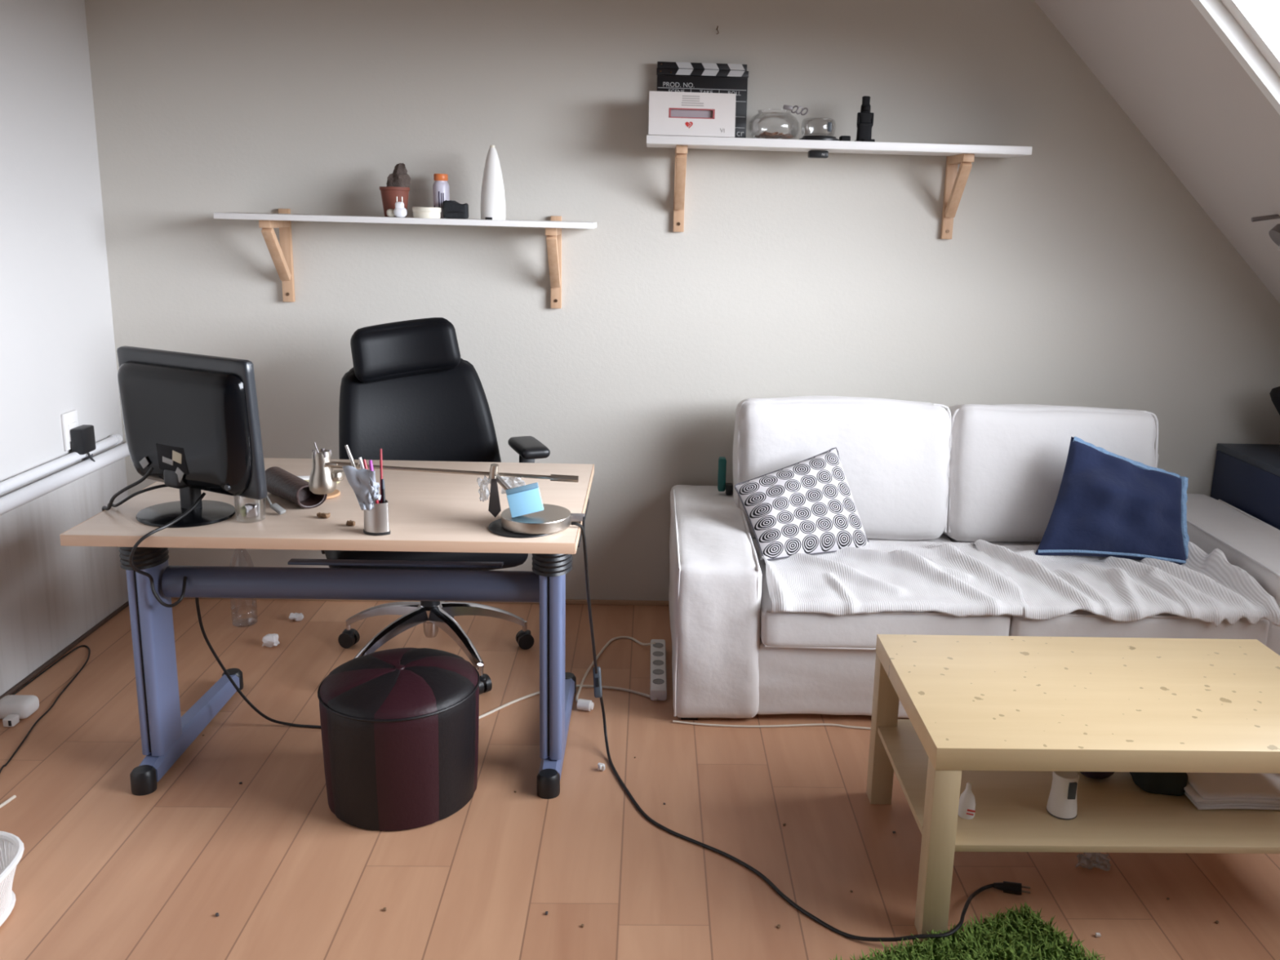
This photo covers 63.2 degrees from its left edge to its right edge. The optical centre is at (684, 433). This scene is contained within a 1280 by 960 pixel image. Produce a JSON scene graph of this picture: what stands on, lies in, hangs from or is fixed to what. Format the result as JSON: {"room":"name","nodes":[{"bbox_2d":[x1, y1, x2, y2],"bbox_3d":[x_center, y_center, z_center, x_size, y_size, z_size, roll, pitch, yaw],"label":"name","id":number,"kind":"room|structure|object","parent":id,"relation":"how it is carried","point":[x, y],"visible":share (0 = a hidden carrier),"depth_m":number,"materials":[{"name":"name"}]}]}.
{"room":"living room","nodes":[
{"label":"living room","id":0,"kind":"room"},
{"bbox_2d":[0,0,128,696],"bbox_3d":[-2.014,-0.003,0.659,0.100,2.620,6.206,1,12,-2],"label":"wall","id":1,"kind":"structure","parent":0,"point":[58,353],"depth_m":3.35,"materials":[{"name":"white paint"}]},
{"bbox_2d":[0,433,122,493],"bbox_3d":[-2.009,0.291,2.518,0.038,0.056,2.515,1,12,-2],"label":"pipe","id":2,"kind":"object","parent":1,"relation":"attached to","point":[12,482],"visible":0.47,"depth_m":3.33,"materials":[{"name":"white paint"}]},
{"bbox_2d":[0,600,128,699],"bbox_3d":[-1.993,1.273,0.934,0.012,0.012,6.166,1,12,-2],"label":"baseboard","id":3,"kind":"structure","parent":1,"relation":"attached to","point":[23,682],"depth_m":3.45,"materials":[{"name":"brown"}]},
{"bbox_2d":[0,442,129,515],"bbox_3d":[-2.000,0.316,2.562,0.066,0.060,2.590,1,12,-2],"label":"pipe","id":4,"kind":"object","parent":1,"relation":"attached to","point":[12,500],"visible":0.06,"depth_m":3.32,"materials":[{"name":"white paint"}]},
{"bbox_2d":[61,409,78,450],"bbox_3d":[-2.053,-0.010,3.479,0.016,0.125,0.084,1,12,-2],"label":"wall socket","id":5,"kind":"object","parent":1,"relation":"attached to","point":[69,420],"visible":0.74,"depth_m":3.46,"materials":[{"name":"white plastic"}]},
{"bbox_2d":[70,424,95,462],"bbox_3d":[-2.022,0.039,3.504,0.050,0.124,0.080,1,12,-2],"label":"power adapter","id":6,"kind":"object","parent":5,"relation":"attached to","point":[82,437],"visible":1,"depth_m":3.47,"materials":[{"name":"black plastic"}]},
{"bbox_2d":[0,598,1279,959],"bbox_3d":[0.342,1.375,1.026,5.090,0.100,6.606,1,12,-2],"label":"floor","id":7,"kind":"structure","parent":0,"point":[104,871],"depth_m":2.50,"materials":[{"name":"brown wood"}]},
{"bbox_2d":[0,795,16,808],"bbox_3d":[-1.734,0.943,2.516,0.020,0.008,0.245,6,13,20],"label":"cord","id":8,"kind":"object","parent":7,"relation":"on","point":[13,797],"visible":1,"depth_m":2.60,"materials":[{"name":"beige plastic"}]},
{"bbox_2d":[0,831,24,926],"bbox_3d":[-1.590,0.968,2.111,0.394,0.129,0.375,1,12,-2],"label":"basket","id":9,"kind":"object","parent":7,"relation":"on","point":[11,851],"visible":1,"depth_m":2.20,"materials":[{"name":"white plastic"}]},
{"bbox_2d":[0,694,39,727],"bbox_3d":[-1.956,0.806,3.022,0.104,0.052,0.119,1,12,-2],"label":"power adapter","id":10,"kind":"object","parent":7,"relation":"on","point":[13,708],"visible":1,"depth_m":3.01,"materials":[{"name":"white plastic"}]},
{"bbox_2d":[0,644,90,773],"bbox_3d":[-1.967,0.818,3.071,0.186,0.004,0.930,-1,12,-14],"label":"wire","id":11,"kind":"object","parent":7,"relation":"on","point":[74,649],"visible":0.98,"depth_m":3.21,"materials":[{"name":"black"}]},
{"bbox_2d":[128,492,320,728],"bbox_3d":[-1.034,0.521,2.702,0.621,0.794,0.507,1,12,-2],"label":"power cable","id":12,"kind":"object","parent":7,"relation":"on","point":[131,557],"visible":0.77,"depth_m":2.64,"materials":[{"name":"black plastic"}]},
{"bbox_2d":[261,633,279,647],"bbox_3d":[-1.419,0.709,3.554,0.054,0.045,0.046,1,12,-2],"label":"paper scrap","id":13,"kind":"object","parent":7,"relation":"on","point":[270,640],"visible":1,"depth_m":3.54,"materials":[{"name":"white paper"}]},
{"bbox_2d":[288,613,304,621],"bbox_3d":[-1.416,0.670,3.786,0.052,0.024,0.044,1,12,-2],"label":"paper scrap","id":14,"kind":"object","parent":7,"relation":"on","point":[293,616],"visible":1,"depth_m":3.77,"materials":[{"name":"white paper"}]},
{"bbox_2d":[59,457,594,799],"bbox_3d":[-0.872,0.521,2.871,1.199,0.730,0.778,1,12,-2],"label":"desk","id":15,"kind":"object","parent":7,"relation":"on","point":[428,512],"visible":0.91,"depth_m":2.69,"materials":[{"name":"brown wood"}]},
{"bbox_2d":[102,466,167,511],"bbox_3d":[-1.368,0.154,2.580,0.205,0.172,0.109,5,13,15],"label":"cable","id":16,"kind":"object","parent":15,"relation":"on","point":[110,504],"visible":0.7,"depth_m":2.56,"materials":[{"name":"black plastic"}]},
{"bbox_2d":[116,346,267,528],"bbox_3d":[-1.211,0.011,2.529,0.431,0.414,0.218,3,12,7],"label":"computer monitor","id":17,"kind":"object","parent":15,"relation":"on","point":[193,419],"visible":0.98,"depth_m":2.47,"materials":[{"name":"grey plastic"}]},
{"bbox_2d":[224,484,231,490],"bbox_3d":[-1.080,0.127,2.465,0.014,0.015,0.019,7,13,24],"label":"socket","id":18,"kind":"object","parent":17,"relation":"attached to","point":[227,487],"depth_m":2.46,"materials":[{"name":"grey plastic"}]},
{"bbox_2d":[266,494,285,514],"bbox_3d":[-1.021,0.168,2.590,0.050,0.067,0.030,1,12,-2],"label":"plastic spoon","id":19,"kind":"object","parent":15,"relation":"on","point":[275,507],"visible":0.8,"depth_m":2.59,"materials":[{"name":"grey plastic"}]},
{"bbox_2d":[269,502,285,514],"bbox_3d":[-1.015,0.189,2.594,0.035,0.023,0.022,5,13,18],"label":"spoon bowl","id":20,"kind":"object","parent":19,"relation":"attached to","point":[277,508],"depth_m":2.59,"materials":[{"name":"grey"}]},
{"bbox_2d":[265,466,327,508],"bbox_3d":[-1.029,0.140,2.718,0.214,0.073,0.084,12,16,40],"label":"pouch","id":21,"kind":"object","parent":15,"relation":"on","point":[280,482],"visible":0.86,"depth_m":2.69,"materials":[{"name":"brown"}]},
{"bbox_2d":[297,475,310,479],"bbox_3d":[-1.113,0.127,2.921,0.190,0.005,0.035,-1,12,-11],"label":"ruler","id":22,"kind":"object","parent":15,"relation":"on","point":[304,477],"visible":0.02,"depth_m":2.93,"materials":[{"name":"white plastic"}]},
{"bbox_2d":[316,512,330,518],"bbox_3d":[-0.895,0.204,2.576,0.032,0.013,0.019,5,13,16],"label":"crumb","id":23,"kind":"object","parent":15,"relation":"on","point":[318,514],"visible":1,"depth_m":2.57,"materials":[{"name":"brown food"}]},
{"bbox_2d":[325,488,340,499],"bbox_3d":[-0.967,0.162,2.769,0.094,0.008,0.094,1,12,-2],"label":"coaster","id":24,"kind":"object","parent":15,"relation":"on","point":[336,492],"visible":0.36,"depth_m":2.75,"materials":[{"name":"brown wood"}]},
{"bbox_2d":[346,520,355,525],"bbox_3d":[-0.808,0.218,2.519,0.022,0.013,0.019,5,13,14],"label":"crumb","id":25,"kind":"object","parent":15,"relation":"on","point":[350,522],"visible":1,"depth_m":2.52,"materials":[{"name":"brown food"}]},
{"bbox_2d":[363,499,390,535],"bbox_3d":[-0.730,0.198,2.466,0.067,0.078,0.053,1,12,-2],"label":"pen cup","id":26,"kind":"object","parent":15,"relation":"on","point":[376,521],"visible":0.92,"depth_m":2.45,"materials":[{"name":"grey metal"}]},
{"bbox_2d":[345,444,356,468],"bbox_3d":[-0.768,0.118,2.463,0.080,0.178,0.009,6,13,22],"label":"pen","id":27,"kind":"object","parent":26,"relation":"in","point":[351,459],"visible":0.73,"depth_m":2.46,"materials":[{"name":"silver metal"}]},
{"bbox_2d":[358,457,364,469],"bbox_3d":[-0.749,0.142,2.462,0.053,0.168,0.009,9,14,30],"label":"pen","id":28,"kind":"object","parent":26,"relation":"in","point":[362,466],"visible":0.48,"depth_m":2.45,"materials":[{"name":"white plastic"}]},
{"bbox_2d":[342,466,381,511],"bbox_3d":[-0.759,0.128,2.434,0.099,0.104,0.028,4,12,13],"label":"plastic bag","id":29,"kind":"object","parent":26,"relation":"in","point":[362,482],"visible":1,"depth_m":2.42,"materials":[{"name":"grey"}]},
{"bbox_2d":[362,458,375,503],"bbox_3d":[-0.738,0.144,2.457,0.046,0.166,0.009,6,13,21],"label":"pen","id":30,"kind":"object","parent":26,"relation":"in","point":[365,464],"visible":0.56,"depth_m":2.45,"materials":[{"name":"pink plastic"}]},
{"bbox_2d":[368,459,373,471],"bbox_3d":[-0.735,0.144,2.465,0.036,0.161,0.010,13,16,42],"label":"pen","id":31,"kind":"object","parent":26,"relation":"in","point":[371,465],"visible":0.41,"depth_m":2.46,"materials":[{"name":"purple"}]},
{"bbox_2d":[379,448,382,503],"bbox_3d":[-0.719,0.132,2.465,0.007,0.187,0.041,-1,12,-11],"label":"pencil","id":32,"kind":"object","parent":26,"relation":"in","point":[380,450],"visible":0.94,"depth_m":2.46,"materials":[{"name":"red"}]},
{"bbox_2d":[381,479,385,502],"bbox_3d":[-0.713,0.168,2.465,0.008,0.117,0.028,-3,13,-20],"label":"pen","id":33,"kind":"object","parent":26,"relation":"in","point":[383,487],"visible":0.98,"depth_m":2.46,"materials":[{"name":"black plastic"}]},
{"bbox_2d":[287,558,503,568],"bbox_3d":[-0.762,0.344,2.748,0.560,0.008,0.030,1,12,-2],"label":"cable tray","id":34,"kind":"object","parent":15,"relation":"on","point":[293,561],"depth_m":2.74,"materials":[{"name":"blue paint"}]},
{"bbox_2d":[308,442,578,537],"bbox_3d":[-0.592,0.131,2.523,0.661,0.192,0.184,1,12,-2],"label":"desk lamp","id":35,"kind":"object","parent":15,"relation":"on","point":[553,519],"visible":0.94,"depth_m":2.54,"materials":[{"name":"silver metal"}]},
{"bbox_2d":[505,482,543,517],"bbox_3d":[-0.386,0.162,2.517,0.092,0.088,0.051,-1,12,-10],"label":"sticky note pad","id":36,"kind":"object","parent":35,"relation":"on","point":[526,499],"visible":1,"depth_m":2.50,"materials":[{"name":"blue paper"}]},
{"bbox_2d":[570,513,585,528],"bbox_3d":[-0.268,0.228,2.599,0.036,0.052,0.020,1,12,-2],"label":"hook","id":37,"kind":"object","parent":15,"relation":"attached to","point":[574,517],"visible":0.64,"depth_m":2.59,"materials":[{"name":"grey metal"}]},
{"bbox_3d":[-1.061,0.177,2.539,0.072,0.069,0.072,1,12,-2],"label":"glass tumbler","id":38,"kind":"object","parent":15,"relation":"on","visible":0},
{"bbox_2d":[239,505,245,516],"bbox_3d":[-1.075,0.190,2.549,0.027,0.025,0.032,1,12,-2],"label":"scrap","id":39,"kind":"object","parent":38,"relation":"in","point":[242,509],"visible":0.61,"depth_m":2.54,"materials":[{"name":"green"}]},
{"bbox_2d":[244,502,260,518],"bbox_3d":[-1.054,0.188,2.534,0.032,0.038,0.030,1,12,-2],"label":"ball","id":40,"kind":"object","parent":38,"relation":"in","point":[252,509],"visible":1,"depth_m":2.52,"materials":[{"name":"silver metal"}]},
{"bbox_2d":[317,647,479,831],"bbox_3d":[-0.728,0.762,2.675,0.400,0.349,0.400,1,12,-2],"label":"pouf","id":41,"kind":"object","parent":7,"relation":"on","point":[399,726],"visible":1,"depth_m":2.53,"materials":[{"name":"red"}]},
{"bbox_2d":[320,317,550,694],"bbox_3d":[-0.834,0.209,3.375,0.764,1.128,0.668,-4,13,-23],"label":"office chair","id":42,"kind":"object","parent":7,"relation":"on","point":[409,393],"visible":0.68,"depth_m":3.43,"materials":[{"name":"black leather"}]},
{"bbox_2d":[342,628,355,635],"bbox_3d":[-1.153,0.690,3.571,0.040,0.028,0.040,1,12,-2],"label":"hood","id":43,"kind":"object","parent":42,"relation":"attached to","point":[347,632],"depth_m":3.56,"materials":[{"name":"black plastic"}]},
{"bbox_2d":[480,673,487,684],"bbox_3d":[-0.637,0.772,3.255,0.040,0.028,0.040,1,12,-2],"label":"hood","id":44,"kind":"object","parent":42,"relation":"attached to","point":[483,677],"depth_m":3.24,"materials":[{"name":"black plastic"}]},
{"bbox_2d":[518,629,530,636],"bbox_3d":[-0.553,0.699,3.602,0.040,0.028,0.040,1,12,-2],"label":"hood","id":45,"kind":"object","parent":42,"relation":"attached to","point":[523,633],"depth_m":3.59,"materials":[{"name":"black plastic"}]},
{"bbox_2d":[479,639,666,719],"bbox_3d":[-0.276,0.812,3.237,0.317,0.041,0.856,13,17,42],"label":"power strip","id":46,"kind":"object","parent":7,"relation":"on","point":[658,682],"visible":0.76,"depth_m":3.31,"materials":[{"name":"white plastic"}]},
{"bbox_2d":[597,762,605,771],"bbox_3d":[-0.225,0.910,2.832,0.022,0.020,0.018,1,12,-2],"label":"paper scrap","id":47,"kind":"object","parent":7,"relation":"on","point":[602,766],"visible":1,"depth_m":2.83,"materials":[{"name":"white paper"}]},
{"bbox_2d":[575,635,655,711],"bbox_3d":[-0.241,0.770,3.425,0.186,0.046,0.577,5,13,15],"label":"extension cord","id":48,"kind":"object","parent":7,"relation":"on","point":[582,704],"visible":0.99,"depth_m":3.33,"materials":[{"name":"beige plastic"}]},
{"bbox_2d":[672,720,871,729],"bbox_3d":[0.281,0.872,3.103,0.632,0.007,0.030,1,12,0],"label":"wire","id":49,"kind":"object","parent":7,"relation":"on","point":[673,721],"visible":0.91,"depth_m":3.10,"materials":[{"name":"beige"}]},
{"bbox_2d":[570,521,1030,942],"bbox_3d":[0.191,0.637,2.436,1.206,0.746,0.374,9,14,30],"label":"power cable","id":50,"kind":"object","parent":7,"relation":"on","point":[1011,887],"visible":1,"depth_m":2.43,"materials":[{"name":"black plastic"}]},
{"bbox_2d":[592,666,602,697],"bbox_3d":[-0.240,0.690,2.877,0.022,0.082,0.042,-2,13,-15],"label":"switch","id":51,"kind":"object","parent":50,"relation":"attached to","point":[597,671],"depth_m":2.87,"materials":[{"name":"black plastic"}]},
{"bbox_2d":[829,902,1105,959],"bbox_3d":[0.653,1.137,1.848,0.654,0.035,0.824,-5,14,-29],"label":"shag rug","id":52,"kind":"object","parent":7,"relation":"on","point":[1021,935],"visible":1,"depth_m":2.17,"materials":[{"name":"green carpet"}]},
{"bbox_2d":[669,395,1279,719],"bbox_3d":[0.991,0.358,3.495,2.069,0.888,0.971,1,12,-2],"label":"sofa","id":53,"kind":"object","parent":7,"relation":"on","point":[913,470],"visible":0.56,"depth_m":3.53,"materials":[{"name":"white fabric"}]},
{"bbox_2d":[717,456,733,495],"bbox_3d":[0.149,0.154,3.755,0.054,0.132,0.055,1,12,-2],"label":"bottle","id":54,"kind":"object","parent":53,"relation":"on","point":[722,486],"visible":1,"depth_m":3.74,"materials":[{"name":"green glass"}]},
{"bbox_2d":[733,395,951,541],"bbox_3d":[0.550,0.118,3.665,0.750,0.515,0.294,1,12,-2],"label":"cushion","id":55,"kind":"object","parent":53,"relation":"on","point":[895,455],"depth_m":3.55,"materials":[{"name":"white fabric"}]},
{"bbox_2d":[751,534,1011,648],"bbox_3d":[0.585,0.491,3.415,0.742,0.155,0.779,1,12,-2],"label":"seat cushion","id":56,"kind":"object","parent":53,"relation":"on","point":[785,629],"depth_m":3.04,"materials":[{"name":"white fabric"}]},
{"bbox_2d":[755,539,1028,617],"bbox_3d":[0.626,0.426,3.253,0.770,0.108,0.540,1,12,-2],"label":"throw blanket","id":57,"kind":"object","parent":53,"relation":"on","point":[955,579],"visible":0.85,"depth_m":3.14,"materials":[{"name":"white fabric"}]},
{"bbox_2d":[733,447,869,560],"bbox_3d":[0.393,0.223,3.377,0.432,0.321,0.191,-3,13,-21],"label":"cushion","id":58,"kind":"object","parent":57,"relation":"on","point":[807,506],"visible":0.98,"depth_m":3.33,"materials":[{"name":"white fabric"}]},
{"bbox_2d":[944,403,1159,543],"bbox_3d":[1.286,0.142,3.692,0.743,0.499,0.293,1,12,-2],"label":"cushion","id":59,"kind":"object","parent":53,"relation":"on","point":[1005,464],"depth_m":3.57,"materials":[{"name":"white fabric"}]},
{"bbox_2d":[945,533,1270,646],"bbox_3d":[1.345,0.507,3.441,0.776,0.155,0.779,1,12,-2],"label":"seat cushion","id":60,"kind":"object","parent":53,"relation":"on","point":[1077,623],"depth_m":3.06,"materials":[{"name":"white fabric"}]},
{"bbox_2d":[971,539,1279,626],"bbox_3d":[1.361,0.434,3.264,0.775,0.159,0.546,1,12,-2],"label":"throw blanket","id":61,"kind":"object","parent":53,"relation":"on","point":[1206,588],"visible":0.81,"depth_m":3.14,"materials":[{"name":"white fabric"}]},
{"bbox_2d":[1035,435,1189,564],"bbox_3d":[1.405,0.220,3.403,0.507,0.385,0.208,3,12,5],"label":"cushion","id":62,"kind":"object","parent":61,"relation":"on","point":[1108,504],"visible":1,"depth_m":3.36,"materials":[{"name":"blue fabric"}]},
{"bbox_2d":[866,634,1279,942],"bbox_3d":[0.995,0.806,2.449,0.996,0.450,0.578,1,12,-2],"label":"coffee table","id":63,"kind":"object","parent":7,"relation":"on","point":[998,715],"visible":0.88,"depth_m":2.30,"materials":[{"name":"brown wood"}]},
{"bbox_2d":[958,782,975,819],"bbox_3d":[0.619,0.799,2.267,0.036,0.078,0.037,1,12,-2],"label":"glue bottle","id":64,"kind":"object","parent":63,"relation":"on","point":[966,807],"visible":0.97,"depth_m":2.26,"materials":[{"name":"white plastic"}]},
{"bbox_2d":[1046,771,1079,819],"bbox_3d":[0.837,0.770,2.284,0.066,0.140,0.066,1,12,-2],"label":"dispenser","id":65,"kind":"object","parent":63,"relation":"on","point":[1062,804],"visible":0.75,"depth_m":2.27,"materials":[{"name":"white plastic"}]},
{"bbox_2d":[877,719,1279,853],"bbox_3d":[0.994,0.818,2.451,0.984,0.016,0.548,1,12,-2],"label":"shelf","id":66,"kind":"object","parent":63,"relation":"attached to","point":[1114,815],"depth_m":2.28,"materials":[{"name":"brown wood"}]},
{"bbox_2d":[1079,771,1114,778],"bbox_3d":[0.967,0.759,2.444,0.100,0.100,0.100,1,12,-2],"label":"ball","id":67,"kind":"object","parent":63,"relation":"on","point":[1093,775],"visible":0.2,"depth_m":2.41,"materials":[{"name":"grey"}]},
{"bbox_2d":[1125,772,1186,796],"bbox_3d":[1.095,0.787,2.417,0.106,0.072,0.126,1,12,-2],"label":"cloth","id":68,"kind":"object","parent":63,"relation":"on","point":[1153,784],"visible":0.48,"depth_m":2.36,"materials":[{"name":"grey fabric"}]},
{"bbox_2d":[1185,792,1279,809],"bbox_3d":[1.279,0.818,2.418,0.270,0.013,0.200,1,12,-2],"label":"book","id":69,"kind":"object","parent":63,"relation":"on","point":[1255,807],"visible":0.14,"depth_m":2.32,"materials":[{"name":"white paper"}]},
{"bbox_2d":[1196,802,1279,806],"bbox_3d":[1.283,0.811,2.419,0.270,0.013,0.200,1,12,-2],"label":"book","id":70,"kind":"object","parent":69,"relation":"on","point":[1198,803],"visible":0.1,"depth_m":2.32,"materials":[{"name":"white paper"}]},
{"bbox_2d":[1199,801,1279,804],"bbox_3d":[1.282,0.804,2.417,0.270,0.013,0.200,1,12,-2],"label":"book","id":71,"kind":"object","parent":70,"relation":"on","point":[1205,802],"visible":0.15,"depth_m":2.32,"materials":[{"name":"white paper"}]},
{"bbox_2d":[1182,780,1279,802],"bbox_3d":[1.268,0.799,2.410,0.270,0.013,0.200,1,12,-2],"label":"book","id":72,"kind":"object","parent":71,"relation":"on","point":[1188,788],"visible":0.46,"depth_m":2.31,"materials":[{"name":"white paper"}]},
{"bbox_2d":[1183,772,1279,799],"bbox_3d":[1.286,0.792,2.411,0.270,0.012,0.200,1,12,-2],"label":"book","id":73,"kind":"object","parent":72,"relation":"on","point":[1207,785],"visible":0.45,"depth_m":2.36,"materials":[{"name":"white paper"}]},
{"bbox_2d":[1094,932,1100,937],"bbox_3d":[0.887,1.076,2.228,0.012,0.008,0.010,1,12,-2],"label":"paper scrap","id":74,"kind":"object","parent":7,"relation":"on","point":[1097,935],"visible":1,"depth_m":2.23,"materials":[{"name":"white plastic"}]},
{"bbox_2d":[1210,443,1279,529],"bbox_3d":[2.293,0.430,3.805,0.532,0.688,0.477,1,12,-2],"label":"storage chest","id":75,"kind":"object","parent":7,"relation":"on","point":[1246,477],"visible":0.43,"depth_m":3.77,"materials":[{"name":"blue paint"}]},
{"bbox_2d":[1269,386,1279,414],"bbox_3d":[2.221,-0.039,3.691,0.270,0.270,0.270,1,12,-2],"label":"stand","id":76,"kind":"object","parent":75,"relation":"on","point":[1274,393],"visible":1,"depth_m":3.69,"materials":[{"name":"black"}]},
{"bbox_2d":[84,0,1279,600],"bbox_3d":[0.287,-0.627,3.820,4.890,2.640,0.100,1,12,-2],"label":"wall","id":77,"kind":"structure","parent":0,"point":[1080,269],"depth_m":3.73,"materials":[{"name":"white paint"}]},
{"bbox_2d":[213,208,596,308],"bbox_3d":[-0.940,-0.600,3.611,1.257,0.328,0.245,1,12,-2],"label":"wall shelf","id":78,"kind":"object","parent":77,"relation":"attached to","point":[282,255],"visible":1,"depth_m":3.52,"materials":[{"name":"white laminate"}]},
{"bbox_2d":[379,163,410,217],"bbox_3d":[-0.992,-0.833,3.557,0.100,0.180,0.100,13,16,42],"label":"plant pot","id":79,"kind":"object","parent":78,"relation":"on","point":[398,183],"visible":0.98,"depth_m":3.53,"materials":[{"name":"brown ceramic"}]},
{"bbox_2d":[386,196,407,217],"bbox_3d":[-0.968,-0.761,3.494,0.071,0.068,0.038,3,12,7],"label":"plug","id":80,"kind":"object","parent":78,"relation":"on","point":[400,211],"visible":1,"depth_m":3.48,"materials":[{"name":"white plastic"}]},
{"bbox_2d":[412,206,440,218],"bbox_3d":[-0.871,-0.746,3.513,0.095,0.036,0.095,1,12,-2],"label":"round tin","id":81,"kind":"object","parent":78,"relation":"on","point":[418,211],"visible":0.99,"depth_m":3.48,"materials":[{"name":"beige"}]},
{"bbox_2d":[432,173,449,217],"bbox_3d":[-0.842,-0.822,3.599,0.056,0.149,0.057,1,12,-2],"label":"pill bottle","id":82,"kind":"object","parent":78,"relation":"on","point":[441,189],"visible":0.83,"depth_m":3.58,"materials":[{"name":"white plastic"}]},
{"bbox_2d":[438,191,439,207],"bbox_3d":[-0.844,-0.802,3.575,0.004,0.060,0.001,1,12,-2],"label":"print","id":83,"kind":"object","parent":82,"relation":"attached to","point":[438,191],"depth_m":3.57,"materials":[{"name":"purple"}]},
{"bbox_2d":[442,200,468,218],"bbox_3d":[-0.778,-0.761,3.536,0.082,0.061,0.048,1,12,-2],"label":"case","id":84,"kind":"object","parent":78,"relation":"on","point":[451,209],"visible":0.96,"depth_m":3.52,"materials":[{"name":"black fabric"}]},
{"bbox_2d":[480,145,506,220],"bbox_3d":[-0.651,-0.852,3.532,0.085,0.247,0.086,1,12,-2],"label":"bottle","id":85,"kind":"object","parent":78,"relation":"on","point":[492,192],"visible":0.98,"depth_m":3.51,"materials":[{"name":"white plastic"}]},
{"bbox_2d":[171,597,670,605],"bbox_3d":[0.254,0.666,4.039,4.670,0.018,0.014,1,12,-2],"label":"baseboard","id":86,"kind":"structure","parent":77,"relation":"attached to","point":[582,602],"depth_m":4.01,"materials":[{"name":"brown wood"}]},
{"bbox_2d":[646,134,1032,239],"bbox_3d":[0.512,-0.851,3.601,1.290,0.333,0.245,1,12,-2],"label":"wall shelf","id":87,"kind":"object","parent":77,"relation":"attached to","point":[955,181],"visible":0.95,"depth_m":3.48,"materials":[{"name":"white laminate"}]},
{"bbox_2d":[648,90,736,137],"bbox_3d":[0.025,-1.068,3.497,0.289,0.149,0.083,1,12,-2],"label":"box","id":88,"kind":"object","parent":87,"relation":"on","point":[670,113],"visible":0.95,"depth_m":3.47,"materials":[{"name":"white cardboard"}]},
{"bbox_2d":[671,109,713,118],"bbox_3d":[0.025,-1.068,3.476,0.167,0.050,0.010,1,12,-2],"label":"label","id":89,"kind":"object","parent":88,"relation":"on","point":[675,113],"depth_m":3.47,"materials":[{"name":"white paper"}]},
{"bbox_2d":[656,61,748,137],"bbox_3d":[0.061,-1.149,3.604,0.318,0.259,0.027,1,12,-2],"label":"clapperboard","id":90,"kind":"object","parent":87,"relation":"on","point":[682,78],"visible":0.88,"depth_m":3.59,"materials":[{"name":"black wood"}]},
{"bbox_2d":[807,150,828,158],"bbox_3d":[0.456,-0.949,3.534,0.066,0.024,0.041,1,12,-2],"label":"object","id":91,"kind":"object","parent":87,"relation":"attached to","point":[811,153],"visible":1,"depth_m":3.52,"materials":[{"name":"black plastic"}]},
{"bbox_2d":[799,135,839,140],"bbox_3d":[0.461,-1.004,3.548,0.138,0.018,0.138,1,12,-2],"label":"tray","id":92,"kind":"object","parent":87,"relation":"on","point":[806,137],"visible":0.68,"depth_m":3.49,"materials":[{"name":"black plastic"}]},
{"bbox_2d":[826,122,831,131],"bbox_3d":[0.457,-1.040,3.535,0.120,0.056,0.120,1,12,-2],"label":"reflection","id":93,"kind":"object","parent":92,"relation":"on","point":[829,124],"visible":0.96,"depth_m":3.48,"materials":[{"name":"clear glass"}]},
{"bbox_2d":[839,135,850,141],"bbox_3d":[0.549,-1.004,3.551,0.034,0.023,0.040,1,12,-2],"label":"puck","id":94,"kind":"object","parent":87,"relation":"on","point":[843,138],"visible":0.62,"depth_m":3.53,"materials":[{"name":"black plastic"}]},
{"bbox_2d":[854,96,875,142],"bbox_3d":[0.615,-1.062,3.520,0.062,0.153,0.060,1,12,-2],"label":"figurine","id":95,"kind":"object","parent":87,"relation":"on","point":[864,124],"visible":0.92,"depth_m":3.51,"materials":[{"name":"black plastic"}]},
{"bbox_3d":[0.306,-1.047,3.534,0.176,0.096,0.176,1,12,-2],"label":"glass jar","id":96,"kind":"object","parent":87,"relation":"on","visible":0},
{"bbox_2d":[754,131,793,138],"bbox_3d":[0.311,-1.016,3.544,0.120,0.023,0.130,-3,13,-21],"label":"coins","id":97,"kind":"object","parent":96,"relation":"in","point":[768,135],"visible":0.98,"depth_m":3.52,"materials":[{"name":"orange metal"}]},
{"bbox_2d":[782,104,808,115],"bbox_3d":[0.373,-1.081,3.475,0.084,0.032,0.012,1,12,-2],"label":"clip","id":98,"kind":"object","parent":96,"relation":"on","point":[785,107],"visible":1,"depth_m":3.47,"materials":[{"name":"grey metal"}]},
{"bbox_2d":[1034,0,1279,303],"bbox_3d":[1.926,-0.335,0.705,2.057,2.057,6.406,1,12,-2],"label":"ceiling","id":99,"kind":"structure","parent":0,"point":[1162,63],"depth_m":3.32,"materials":[{"name":"white paint"}]},
{"bbox_2d":[1191,0,1279,115],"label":"window","id":100,"kind":"structure","parent":99,"relation":"attached to","point":[1243,26],"depth_m":2.80,"materials":[{"name":"white paint"}]},
{"bbox_2d":[1251,213,1279,250],"bbox_3d":[1.947,-0.661,3.386,0.192,0.127,0.125,7,13,22],"label":"ceiling spotlight","id":101,"kind":"object","parent":99,"relation":"attached to","point":[1274,233],"visible":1,"depth_m":3.38,"materials":[{"name":"grey metal"}]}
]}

